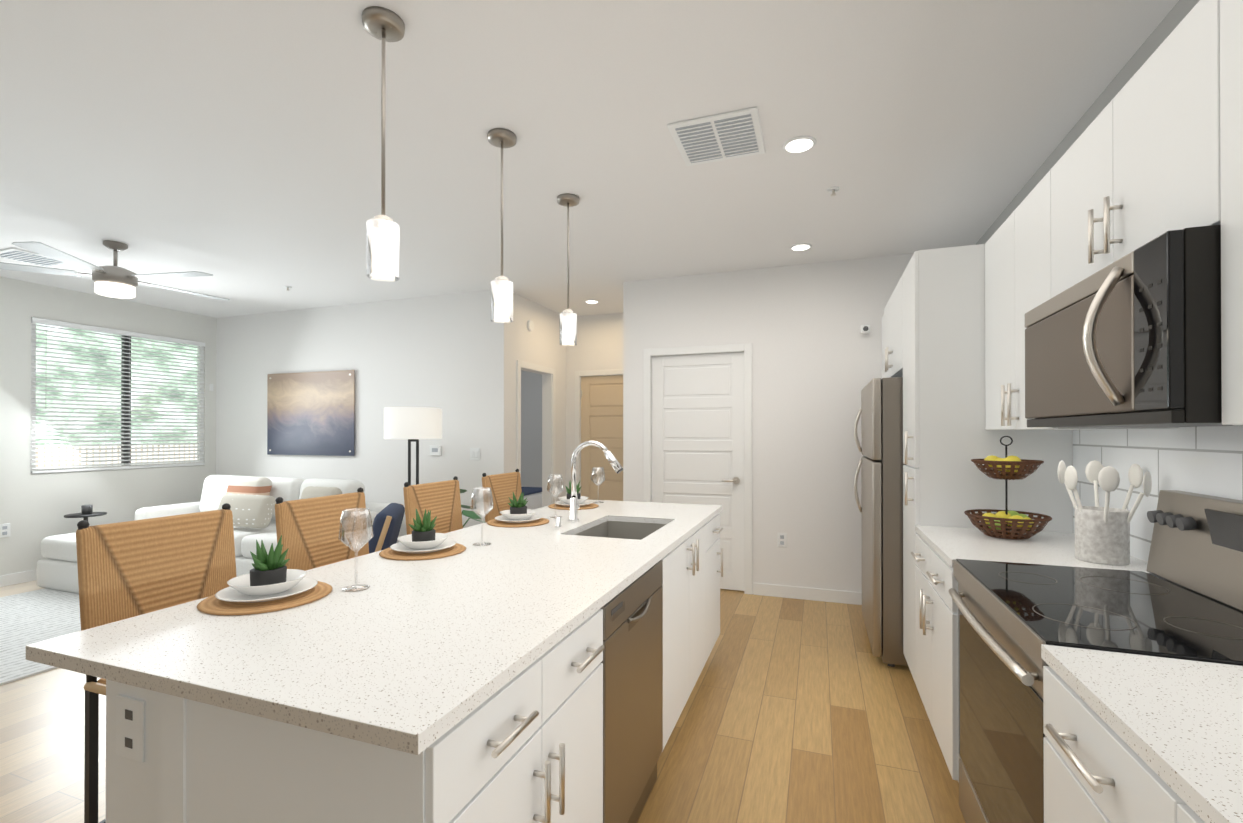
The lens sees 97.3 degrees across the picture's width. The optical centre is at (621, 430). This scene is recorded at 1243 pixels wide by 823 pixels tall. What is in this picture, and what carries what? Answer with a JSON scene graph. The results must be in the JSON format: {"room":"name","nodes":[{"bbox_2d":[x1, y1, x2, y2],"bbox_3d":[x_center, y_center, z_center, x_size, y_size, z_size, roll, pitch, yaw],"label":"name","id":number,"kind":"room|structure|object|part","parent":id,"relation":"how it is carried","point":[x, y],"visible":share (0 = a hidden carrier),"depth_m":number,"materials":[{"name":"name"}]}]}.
{"room":"kitchen","nodes":[
{"label":"kitchen","id":0,"kind":"room"},
{"bbox_2d":[0,277,216,575],"bbox_3d":[-6.186,-0.001,3.347,0.120,2.780,7.320,0,0,20],"label":"wall","id":1,"kind":"structure","parent":0,"point":[35,509],"depth_m":5.31,"materials":[{"name":"white paint"}]},
{"bbox_2d":[0,523,9,537],"bbox_3d":[-5.551,0.896,4.921,0.008,0.120,0.075,0,0,20],"label":"electrical outlet","id":2,"kind":"object","parent":1,"relation":"attached to","point":[4,530],"visible":1,"depth_m":4.92,"materials":[{"name":"white plastic"}]},
{"bbox_2d":[0,569,36,586],"bbox_3d":[-6.140,1.338,3.271,0.011,0.099,7.179,0,0,20],"label":"baseboard","id":3,"kind":"structure","parent":1,"relation":"attached to","point":[17,578],"depth_m":5.00,"materials":[{"name":"white"}]},
{"bbox_2d":[30,317,204,473],"bbox_3d":[-5.260,-0.325,5.821,0.092,1.466,1.536,0,0,20],"label":"window blinds","id":4,"kind":"object","parent":1,"relation":"attached to","point":[126,402],"visible":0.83,"depth_m":5.72,"materials":[{"name":"white plastic"}]},
{"bbox_2d":[216,290,509,542],"bbox_3d":[-3.017,0.011,6.035,4.030,2.780,0.120,0,0,20],"label":"wall","id":5,"kind":"structure","parent":0,"point":[448,355],"depth_m":5.79,"materials":[{"name":"white paint"}]},
{"bbox_2d":[267,370,354,455],"bbox_3d":[-3.486,-0.194,6.120,1.290,0.930,0.035,0,0,20],"label":"painting","id":6,"kind":"object","parent":5,"relation":"attached to","point":[310,413],"visible":0.98,"depth_m":6.10,"materials":[{"name":"multicoloured metal"}]},
{"bbox_2d":[430,446,440,455],"bbox_3d":[-1.888,0.198,5.552,0.130,0.100,0.022,0,0,20],"label":"thermostat","id":7,"kind":"object","parent":5,"relation":"attached to","point":[435,450],"visible":0.98,"depth_m":5.54,"materials":[{"name":"white plastic"}]},
{"bbox_2d":[470,448,479,459],"bbox_3d":[-1.448,0.228,5.401,0.115,0.120,0.010,0,0,20],"label":"light switch","id":8,"kind":"object","parent":5,"relation":"attached to","point":[474,453],"visible":1,"depth_m":5.40,"materials":[{"name":"white plastic"}]},
{"bbox_2d":[0,580,965,822],"bbox_3d":[-1.827,1.429,3.466,8.600,0.080,11.100,0,0,20],"label":"floor","id":9,"kind":"structure","parent":0,"point":[802,711],"depth_m":2.47,"materials":[{"name":"brown wood"}]},
{"bbox_2d":[0,588,80,684],"bbox_3d":[-4.162,1.385,4.065,2.200,0.011,3.050,0,0,20],"label":"rug","id":10,"kind":"object","parent":9,"relation":"on","point":[32,617],"visible":0.25,"depth_m":3.90,"materials":[{"name":"white carpet"}]},
{"bbox_2d":[37,475,399,592],"bbox_3d":[-3.706,0.931,5.205,2.510,0.905,1.700,0,0,20],"label":"sofa","id":11,"kind":"object","parent":10,"relation":"on","point":[57,568],"visible":0.31,"depth_m":5.15,"materials":[{"name":"fabric"}]},
{"bbox_2d":[218,494,275,528],"bbox_3d":[-3.576,0.757,5.198,0.640,0.302,0.201,0,0,20],"label":"lumbar pillow","id":12,"kind":"object","parent":11,"relation":"on","point":[252,511],"visible":0.79,"depth_m":5.10,"materials":[{"name":"white fabric"}]},
{"bbox_2d":[226,476,271,495],"bbox_3d":[-3.775,0.685,5.503,0.500,0.450,0.244,0,0,20],"label":"striped pillow","id":13,"kind":"object","parent":11,"relation":"on","point":[249,485],"visible":0.44,"depth_m":5.45,"materials":[{"name":"white fabric"}]},
{"bbox_2d":[301,486,342,498],"bbox_3d":[-2.862,0.720,5.175,0.440,0.380,0.209,0,0,20],"label":"pillow","id":14,"kind":"object","parent":11,"relation":"on","point":[312,491],"visible":0.35,"depth_m":5.15,"materials":[{"name":"beige fabric"}]},
{"bbox_2d":[64,512,106,520],"bbox_3d":[-5.195,1.100,5.303,0.300,0.592,0.300,0,0,20],"label":"side table","id":15,"kind":"object","parent":9,"relation":"on","point":[81,515],"visible":0.25,"depth_m":5.27,"materials":[{"name":"black metal"}]},
{"bbox_2d":[81,505,92,513],"bbox_3d":[-5.164,0.761,5.293,0.106,0.085,0.079,0,0,20],"label":"mug","id":16,"kind":"object","parent":15,"relation":"on","point":[86,509],"visible":1,"depth_m":5.27,"materials":[{"name":"grey ceramic"}]},
{"bbox_2d":[76,503,236,822],"bbox_3d":[-1.317,0.823,1.745,0.491,1.115,0.458,0,0,20],"label":"stool","id":17,"kind":"object","parent":9,"relation":"on","point":[129,569],"visible":0.48,"depth_m":1.73,"materials":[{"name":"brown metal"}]},
{"bbox_2d":[275,487,368,570],"bbox_3d":[-1.104,0.826,2.338,0.491,1.115,0.458,0,0,20],"label":"stool","id":18,"kind":"object","parent":9,"relation":"on","point":[307,529],"visible":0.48,"depth_m":2.35,"materials":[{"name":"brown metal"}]},
{"bbox_2d":[368,503,404,553],"bbox_3d":[-2.047,0.981,4.001,0.802,0.820,0.700,0,0,-15],"label":"accent chair","id":19,"kind":"object","parent":9,"relation":"on","point":[387,522],"visible":0.21,"depth_m":3.79,"materials":[{"name":"blue fabric"}]},
{"bbox_2d":[384,407,441,484],"bbox_3d":[-1.882,0.595,4.945,0.490,1.599,0.490,0,0,20],"label":"floor lamp","id":20,"kind":"object","parent":9,"relation":"on","point":[413,424],"visible":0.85,"depth_m":4.75,"materials":[{"name":"white fabric"}]},
{"bbox_2d":[106,511,722,822],"bbox_3d":[-0.246,0.943,2.306,0.942,0.884,2.750,0,0,20],"label":"kitchen island","id":21,"kind":"object","parent":9,"relation":"on","point":[530,750],"depth_m":1.09,"materials":[{"name":"white wood"}]},
{"bbox_2d":[26,499,721,758],"bbox_3d":[-0.322,0.484,2.335,1.040,0.030,2.820,0,0,20],"label":"island countertop","id":22,"kind":"structure","parent":21,"relation":"on","point":[394,661],"depth_m":1.24,"materials":[{"name":"white stone"}]},
{"bbox_2d":[197,535,332,614],"bbox_3d":[-0.988,0.380,1.531,0.318,0.169,0.318,0,0,20],"label":"place setting","id":23,"kind":"object","parent":22,"relation":"on","point":[270,582],"visible":1,"depth_m":1.49,"materials":[{"name":"white ceramic"}]},
{"bbox_2d":[338,508,373,591],"bbox_3d":[-0.785,0.349,1.618,0.094,0.232,0.094,0,0,20],"label":"wine glass","id":24,"kind":"object","parent":22,"relation":"on","point":[352,588],"visible":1,"depth_m":1.61,"materials":[{"name":"clear glass"}]},
{"bbox_2d":[379,509,465,559],"bbox_3d":[-0.769,0.384,2.126,0.318,0.168,0.318,0,0,20],"label":"place setting","id":25,"kind":"object","parent":22,"relation":"on","point":[423,541],"visible":1,"depth_m":2.09,"materials":[{"name":"white ceramic"}]},
{"bbox_2d":[470,487,493,545],"bbox_3d":[-0.576,0.352,2.259,0.094,0.232,0.094,0,0,20],"label":"wine glass","id":26,"kind":"object","parent":22,"relation":"on","point":[477,511],"visible":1,"depth_m":2.24,"materials":[{"name":"clear glass"}]},
{"bbox_2d":[487,492,548,526],"bbox_3d":[-0.531,0.390,2.819,0.318,0.161,0.318,0,0,20],"label":"place setting","id":27,"kind":"object","parent":22,"relation":"on","point":[518,514],"visible":1,"depth_m":2.78,"materials":[{"name":"white ceramic"}]},
{"bbox_2d":[547,474,563,517],"bbox_3d":[-0.361,0.355,2.989,0.094,0.232,0.094,0,0,20],"label":"wine glass","id":28,"kind":"object","parent":22,"relation":"on","point":[559,476],"visible":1,"depth_m":2.98,"materials":[{"name":"clear glass"}]},
{"bbox_2d":[548,480,598,509],"bbox_3d":[-0.301,0.390,3.431,0.318,0.166,0.318,0,0,20],"label":"place setting","id":29,"kind":"object","parent":22,"relation":"on","point":[564,503],"visible":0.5,"depth_m":3.40,"materials":[{"name":"white ceramic"}]},
{"bbox_2d":[555,440,622,527],"bbox_3d":[-0.159,0.259,2.740,0.301,0.422,0.286,0,0,20],"label":"faucet","id":30,"kind":"object","parent":22,"relation":"on","point":[615,465],"visible":1,"depth_m":2.83,"materials":[{"name":"silver metal"}]},
{"bbox_2d":[591,467,604,502],"bbox_3d":[-0.155,0.358,3.623,0.094,0.232,0.094,0,0,20],"label":"wine glass","id":31,"kind":"object","parent":22,"relation":"on","point":[601,474],"visible":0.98,"depth_m":3.61,"materials":[{"name":"clear glass"}]},
{"bbox_3d":[0.180,0.701,2.157,0.038,0.355,2.488,0,0,20],"label":"kitchen island handle","id":32,"kind":"part","parent":21,"relation":"part of","materials":[{"name":"silver metal"}]},
{"bbox_2d":[403,476,462,534],"bbox_3d":[-0.858,0.829,3.025,0.491,1.115,0.458,0,0,20],"label":"stool","id":33,"kind":"object","parent":9,"relation":"on","point":[441,500],"visible":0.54,"depth_m":3.09,"materials":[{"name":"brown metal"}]},
{"bbox_2d":[460,489,484,526],"bbox_3d":[-1.483,0.954,4.750,0.626,0.880,0.633,0,0,20],"label":"monstera plant","id":34,"kind":"object","parent":9,"relation":"on","point":[472,515],"visible":0.1,"depth_m":4.70,"materials":[{"name":"green plant"}]},
{"bbox_2d":[482,469,521,521],"bbox_3d":[-0.614,0.832,3.703,0.491,1.115,0.458,0,0,20],"label":"stool","id":35,"kind":"object","parent":9,"relation":"on","point":[504,486],"visible":0.35,"depth_m":3.71,"materials":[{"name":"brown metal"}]},
{"bbox_2d":[521,487,541,509],"bbox_3d":[-2.313,0.871,7.149,2.200,1.030,2.000,0,0,20],"label":"bed","id":36,"kind":"object","parent":9,"relation":"on","point":[533,495],"depth_m":7.20,"materials":[{"name":"white"}]},
{"bbox_2d":[600,560,662,822],"bbox_3d":[-0.177,0.942,1.947,0.543,0.880,0.620,0,0,20],"label":"dishwasher","id":37,"kind":"object","parent":9,"relation":"on","point":[632,661],"visible":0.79,"depth_m":1.80,"materials":[{"name":"silver metal"}]},
{"bbox_2d":[854,377,907,666],"bbox_3d":[1.967,0.539,3.506,0.836,1.700,0.870,0,0,20],"label":"refrigerator","id":38,"kind":"object","parent":9,"relation":"on","point":[880,448],"visible":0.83,"depth_m":3.20,"materials":[{"name":"silver metal"}]},
{"bbox_2d":[916,533,926,712],"bbox_3d":[1.706,0.943,2.438,0.645,0.884,0.398,0,0,20],"label":"base cabinet","id":39,"kind":"object","parent":9,"relation":"on","point":[921,542],"depth_m":2.58,"materials":[{"name":"white wood"}]},
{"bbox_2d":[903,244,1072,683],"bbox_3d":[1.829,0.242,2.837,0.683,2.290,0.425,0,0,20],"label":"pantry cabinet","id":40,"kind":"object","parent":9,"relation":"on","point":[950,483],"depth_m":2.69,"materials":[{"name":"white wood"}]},
{"bbox_3d":[1.474,0.191,2.802,0.038,0.380,0.013,0,0,20],"label":"pantry cabinet handle","id":41,"kind":"part","parent":40,"relation":"part of","materials":[{"name":"silver metal"}]},
{"bbox_2d":[927,541,1158,782],"bbox_3d":[1.572,0.942,2.064,0.645,0.884,0.396,0,0,20],"label":"base cabinet","id":42,"kind":"object","parent":9,"relation":"on","point":[942,615],"depth_m":2.13,"materials":[{"name":"white wood"}]},
{"bbox_2d":[915,525,1166,579],"bbox_3d":[1.639,0.483,2.254,0.647,0.030,0.794,0,0,20],"label":"countertop","id":43,"kind":"structure","parent":42,"relation":"on","point":[1043,548],"depth_m":2.18,"materials":[{"name":"white stone"}]},
{"bbox_2d":[964,436,1051,539],"bbox_3d":[1.707,0.245,2.426,0.320,0.447,0.320,0,0,20],"label":"fruit basket","id":44,"kind":"object","parent":43,"relation":"on","point":[999,523],"visible":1,"depth_m":2.37,"materials":[{"name":"wicker"}]},
{"bbox_2d":[1057,460,1151,564],"bbox_3d":[1.736,0.288,1.968,0.236,0.356,0.261,0,0,20],"label":"utensil crock","id":45,"kind":"object","parent":43,"relation":"on","point":[1102,535],"visible":1,"depth_m":1.93,"materials":[{"name":"stone"}]},
{"bbox_2d":[948,490,1242,822],"bbox_3d":[1.343,0.785,1.486,0.674,1.190,0.834,0,0,20],"label":"range","id":46,"kind":"object","parent":9,"relation":"on","point":[1012,617],"visible":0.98,"depth_m":1.49,"materials":[{"name":"silver metal"}]},
{"bbox_2d":[1041,653,1158,822],"bbox_3d":[1.140,0.936,0.859,0.645,0.884,0.471,0,0,20],"label":"base cabinet","id":47,"kind":"object","parent":9,"relation":"on","point":[1104,751],"depth_m":0.99,"materials":[{"name":"white wood"}]},
{"bbox_2d":[1041,644,1242,822],"bbox_3d":[0.774,0.473,-0.156,0.647,0.030,2.631,0,0,20],"label":"countertop","id":48,"kind":"structure","parent":47,"relation":"on","point":[1183,716],"depth_m":0.91,"materials":[{"name":"white stone"}]},
{"bbox_2d":[1155,773,1214,822],"bbox_3d":[0.976,0.934,0.402,0.645,0.884,0.499,0,0,20],"label":"base cabinet","id":49,"kind":"object","parent":9,"relation":"on","point":[1171,806],"depth_m":0.75,"materials":[{"name":"white wood"}]},
{"bbox_2d":[521,370,541,486],"bbox_3d":[-1.539,0.024,8.999,3.010,2.780,0.100,0,0,20],"label":"wall","id":50,"kind":"structure","parent":0,"point":[531,429],"depth_m":8.91,"materials":[{"name":"white paint"}]},
{"bbox_2d":[510,293,565,500],"bbox_3d":[-0.920,0.011,6.090,0.120,2.780,1.400,0,0,20],"label":"wall","id":51,"kind":"structure","parent":0,"point":[539,345],"depth_m":5.98,"materials":[{"name":"white paint"}]},
{"bbox_2d":[527,320,533,330],"bbox_3d":[-0.956,-1.110,5.768,0.029,0.120,0.120,0,0,20],"label":"smoke detector","id":52,"kind":"object","parent":51,"relation":"attached to","point":[530,325],"visible":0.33,"depth_m":5.71,"materials":[{"name":"white plastic"}]},
{"bbox_2d":[517,360,555,506],"bbox_3d":[-0.966,0.342,5.935,0.135,2.114,0.850,0,0,20],"label":"door frame","id":53,"kind":"structure","parent":51,"relation":"attached to","point":[548,426],"depth_m":6.26,"materials":[{"name":"white"}]},
{"bbox_2d":[0,0,1178,317],"bbox_3d":[-1.827,-1.441,3.478,8.600,0.100,11.100,0,0,20],"label":"ceiling","id":54,"kind":"structure","parent":0,"point":[234,146],"depth_m":2.56,"materials":[{"name":"white paint"}]},
{"bbox_2d":[0,248,66,267],"bbox_3d":[-4.711,-1.377,4.369,0.370,0.018,0.370,0,0,20],"label":"ceiling vent","id":55,"kind":"object","parent":54,"relation":"in","point":[20,255],"visible":0.88,"depth_m":4.33,"materials":[{"name":"white metal"}]},
{"bbox_2d":[0,240,229,299],"bbox_3d":[-3.715,-1.195,4.079,1.468,0.384,1.444,0,0,20],"label":"ceiling fan","id":56,"kind":"object","parent":54,"relation":"hanging from","point":[114,281],"visible":1,"depth_m":3.94,"materials":[{"name":"grey"}]},
{"bbox_2d":[362,6,404,281],"bbox_3d":[-0.812,-0.960,1.865,0.136,0.874,0.136,0,0,20],"label":"pendant light","id":57,"kind":"object","parent":54,"relation":"hanging from","point":[383,25],"visible":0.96,"depth_m":1.84,"materials":[{"name":"white glass"}]},
{"bbox_2d":[487,128,516,322],"bbox_3d":[-0.565,-0.957,2.583,0.136,0.874,0.136,0,0,20],"label":"pendant light","id":58,"kind":"object","parent":54,"relation":"hanging from","point":[501,289],"visible":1,"depth_m":2.55,"materials":[{"name":"white glass"}]},
{"bbox_2d":[557,193,579,345],"bbox_3d":[-0.319,-0.954,3.269,0.136,0.874,0.136,0,0,20],"label":"pendant light","id":59,"kind":"object","parent":54,"relation":"hanging from","point":[568,325],"visible":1,"depth_m":3.24,"materials":[{"name":"white glass"}]},
{"bbox_2d":[585,300,598,303],"bbox_3d":[-0.316,-1.376,5.826,0.158,0.008,0.158,0,0,20],"label":"recessed light","id":60,"kind":"object","parent":54,"relation":"in","point":[592,301],"visible":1,"depth_m":5.81,"materials":[{"name":"white"}]},
{"bbox_2d":[667,107,765,165],"bbox_3d":[0.462,-1.385,2.604,0.400,0.018,0.400,0,0,20],"label":"ceiling vent","id":61,"kind":"object","parent":54,"relation":"in","point":[722,136],"visible":0.98,"depth_m":2.57,"materials":[{"name":"white metal"}]},
{"bbox_2d":[782,136,815,152],"bbox_3d":[0.865,-1.390,2.661,0.158,0.008,0.158,0,0,20],"label":"recessed light","id":62,"kind":"object","parent":54,"relation":"in","point":[799,144],"visible":1,"depth_m":2.65,"materials":[{"name":"white"}]},
{"bbox_2d":[790,243,811,250],"bbox_3d":[1.352,-1.384,4.122,0.158,0.008,0.158,0,0,20],"label":"recessed light","id":63,"kind":"object","parent":54,"relation":"in","point":[801,247],"visible":1,"depth_m":4.12,"materials":[{"name":"white"}]},
{"bbox_2d":[827,187,839,195],"bbox_3d":[1.221,-1.375,3.149,0.068,0.034,0.067,0,0,20],"label":"sprinkler","id":64,"kind":"object","parent":54,"relation":"attached to","point":[832,190],"visible":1,"depth_m":3.14,"materials":[{"name":"white metal"}]},
{"bbox_2d":[566,313,622,495],"bbox_3d":[0.042,0.012,6.424,1.465,2.780,0.120,0,0,20],"label":"wall","id":65,"kind":"structure","parent":0,"point":[599,346],"depth_m":6.52,"materials":[{"name":"white paint"}]},
{"bbox_2d":[575,369,622,492],"bbox_3d":[-0.181,0.342,6.430,0.800,2.119,0.015,0,0,20],"label":"door frame","id":66,"kind":"structure","parent":65,"relation":"attached to","point":[578,374],"depth_m":6.54,"materials":[{"name":"white wood"}]},
{"bbox_2d":[581,375,622,500],"bbox_3d":[-0.177,0.368,6.440,0.672,2.044,0.125,0,0,20],"label":"door","id":67,"kind":"structure","parent":65,"relation":"in","point":[602,409],"depth_m":6.49,"materials":[{"name":"beige wood"}]},
{"bbox_2d":[623,253,913,593],"bbox_3d":[1.357,0.005,4.656,2.805,2.780,0.120,0,0,20],"label":"wall","id":68,"kind":"structure","parent":0,"point":[816,361],"depth_m":4.55,"materials":[{"name":"white paint"}]},
{"bbox_2d":[643,343,751,593],"bbox_3d":[0.659,0.322,4.833,0.970,2.144,0.015,0,0,20],"label":"door frame","id":69,"kind":"structure","parent":68,"relation":"attached to","point":[746,348],"depth_m":4.69,"materials":[{"name":"white wood"}]},
{"bbox_2d":[652,352,743,590],"bbox_3d":[0.666,0.351,4.853,0.832,2.064,0.114,0,0,20],"label":"pantry door","id":70,"kind":"structure","parent":68,"relation":"in","point":[697,429],"depth_m":4.85,"materials":[{"name":"white wood"}]},
{"bbox_2d":[777,533,786,546],"bbox_3d":[1.347,0.914,4.587,0.075,0.120,0.008,0,0,20],"label":"outlet","id":71,"kind":"object","parent":68,"relation":"attached to","point":[781,539],"visible":1,"depth_m":4.58,"materials":[{"name":"white plastic"}]},
{"bbox_2d":[753,583,861,604],"bbox_3d":[1.584,1.343,4.499,0.975,0.099,0.011,0,0,20],"label":"baseboard","id":72,"kind":"structure","parent":68,"relation":"attached to","point":[824,595],"depth_m":4.50,"materials":[{"name":"white"}]},
{"bbox_2d":[861,324,869,333],"bbox_3d":[1.938,-0.807,4.346,0.070,0.070,0.076,0,0,20],"label":"security camera","id":73,"kind":"object","parent":68,"relation":"attached to","point":[865,328],"visible":1,"depth_m":4.31,"materials":[{"name":"white plastic"}]},
{"bbox_2d":[1072,430,1145,561],"bbox_3d":[2.011,-0.006,2.148,0.120,2.780,10.600,0,0,20],"label":"wall","id":74,"kind":"structure","parent":0,"point":[1072,490],"depth_m":2.53,"materials":[{"name":"white paint"}]},
{"bbox_2d":[882,299,892,377],"bbox_3d":[2.133,-0.630,3.689,0.683,0.540,0.520,0,0,20],"label":"upper cabinet","id":75,"kind":"object","parent":74,"relation":"attached to","point":[886,352],"depth_m":3.87,"materials":[{"name":"white wood"}]},
{"bbox_3d":[1.757,-0.470,3.596,0.038,0.150,0.093,0,0,20],"label":"fridge wall cabinet handle","id":76,"kind":"part","parent":75,"relation":"part of","materials":[{"name":"silver metal"}]},
{"bbox_2d":[890,275,902,377],"bbox_3d":[1.999,-0.632,3.258,0.644,0.540,0.473,0,0,20],"label":"upper cabinet","id":77,"kind":"object","parent":74,"relation":"attached to","point":[892,328],"depth_m":3.38,"materials":[{"name":"white wood"}]},
{"bbox_2d":[985,217,1008,429],"bbox_3d":[1.842,-0.455,2.379,0.342,0.900,0.428,0,0,20],"label":"upper cabinet","id":78,"kind":"object","parent":74,"relation":"attached to","point":[997,247],"depth_m":2.47,"materials":[{"name":"white wood"}]},
{"bbox_2d":[1045,108,1104,298],"bbox_3d":[1.574,-0.664,1.635,0.342,0.490,0.424,0,0,20],"label":"upper cabinet","id":79,"kind":"object","parent":74,"relation":"attached to","point":[1076,183],"depth_m":1.70,"materials":[{"name":"white wood"}]},
{"bbox_2d":[1009,176,1178,429],"bbox_3d":[1.707,-0.457,2.006,0.342,0.900,0.366,0,0,20],"label":"upper cabinet","id":80,"kind":"object","parent":74,"relation":"attached to","point":[1029,222],"depth_m":2.13,"materials":[{"name":"white wood"}]},
{"bbox_2d":[975,0,1242,561],"bbox_3d":[1.646,-0.468,1.313,0.002,1.863,5.978,0,0,20],"label":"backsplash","id":81,"kind":"structure","parent":74,"relation":"attached to","point":[1206,460],"depth_m":1.95,"materials":[{"name":"tile"}]},
{"bbox_2d":[1105,0,1212,266],"bbox_3d":[1.432,-0.665,1.238,0.342,0.490,0.419,0,0,20],"label":"upper cabinet","id":82,"kind":"object","parent":74,"relation":"attached to","point":[1155,149],"depth_m":1.27,"materials":[{"name":"white wood"}]},
{"bbox_2d":[1025,224,1242,426],"bbox_3d":[1.428,-0.214,1.460,0.494,0.400,0.832,0,0,20],"label":"microwave","id":83,"kind":"object","parent":82,"relation":"attached to","point":[1132,339],"visible":1,"depth_m":1.24,"materials":[{"name":"silver metal"}]},
{"bbox_2d":[1213,0,1242,424],"bbox_3d":[1.285,-0.462,0.828,0.342,0.900,0.450,0,0,20],"label":"upper cabinet","id":84,"kind":"object","parent":74,"relation":"attached to","point":[1227,14],"depth_m":1.07,"materials":[{"name":"white wood"}]},
{"label":"outside","id":85,"kind":"structure","parent":0,"visible":0},
{"bbox_2d":[35,323,196,468],"bbox_3d":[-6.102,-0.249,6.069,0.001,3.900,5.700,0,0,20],"label":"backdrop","id":86,"kind":"structure","parent":85,"point":[84,370],"depth_m":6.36,"materials":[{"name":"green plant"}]}
]}

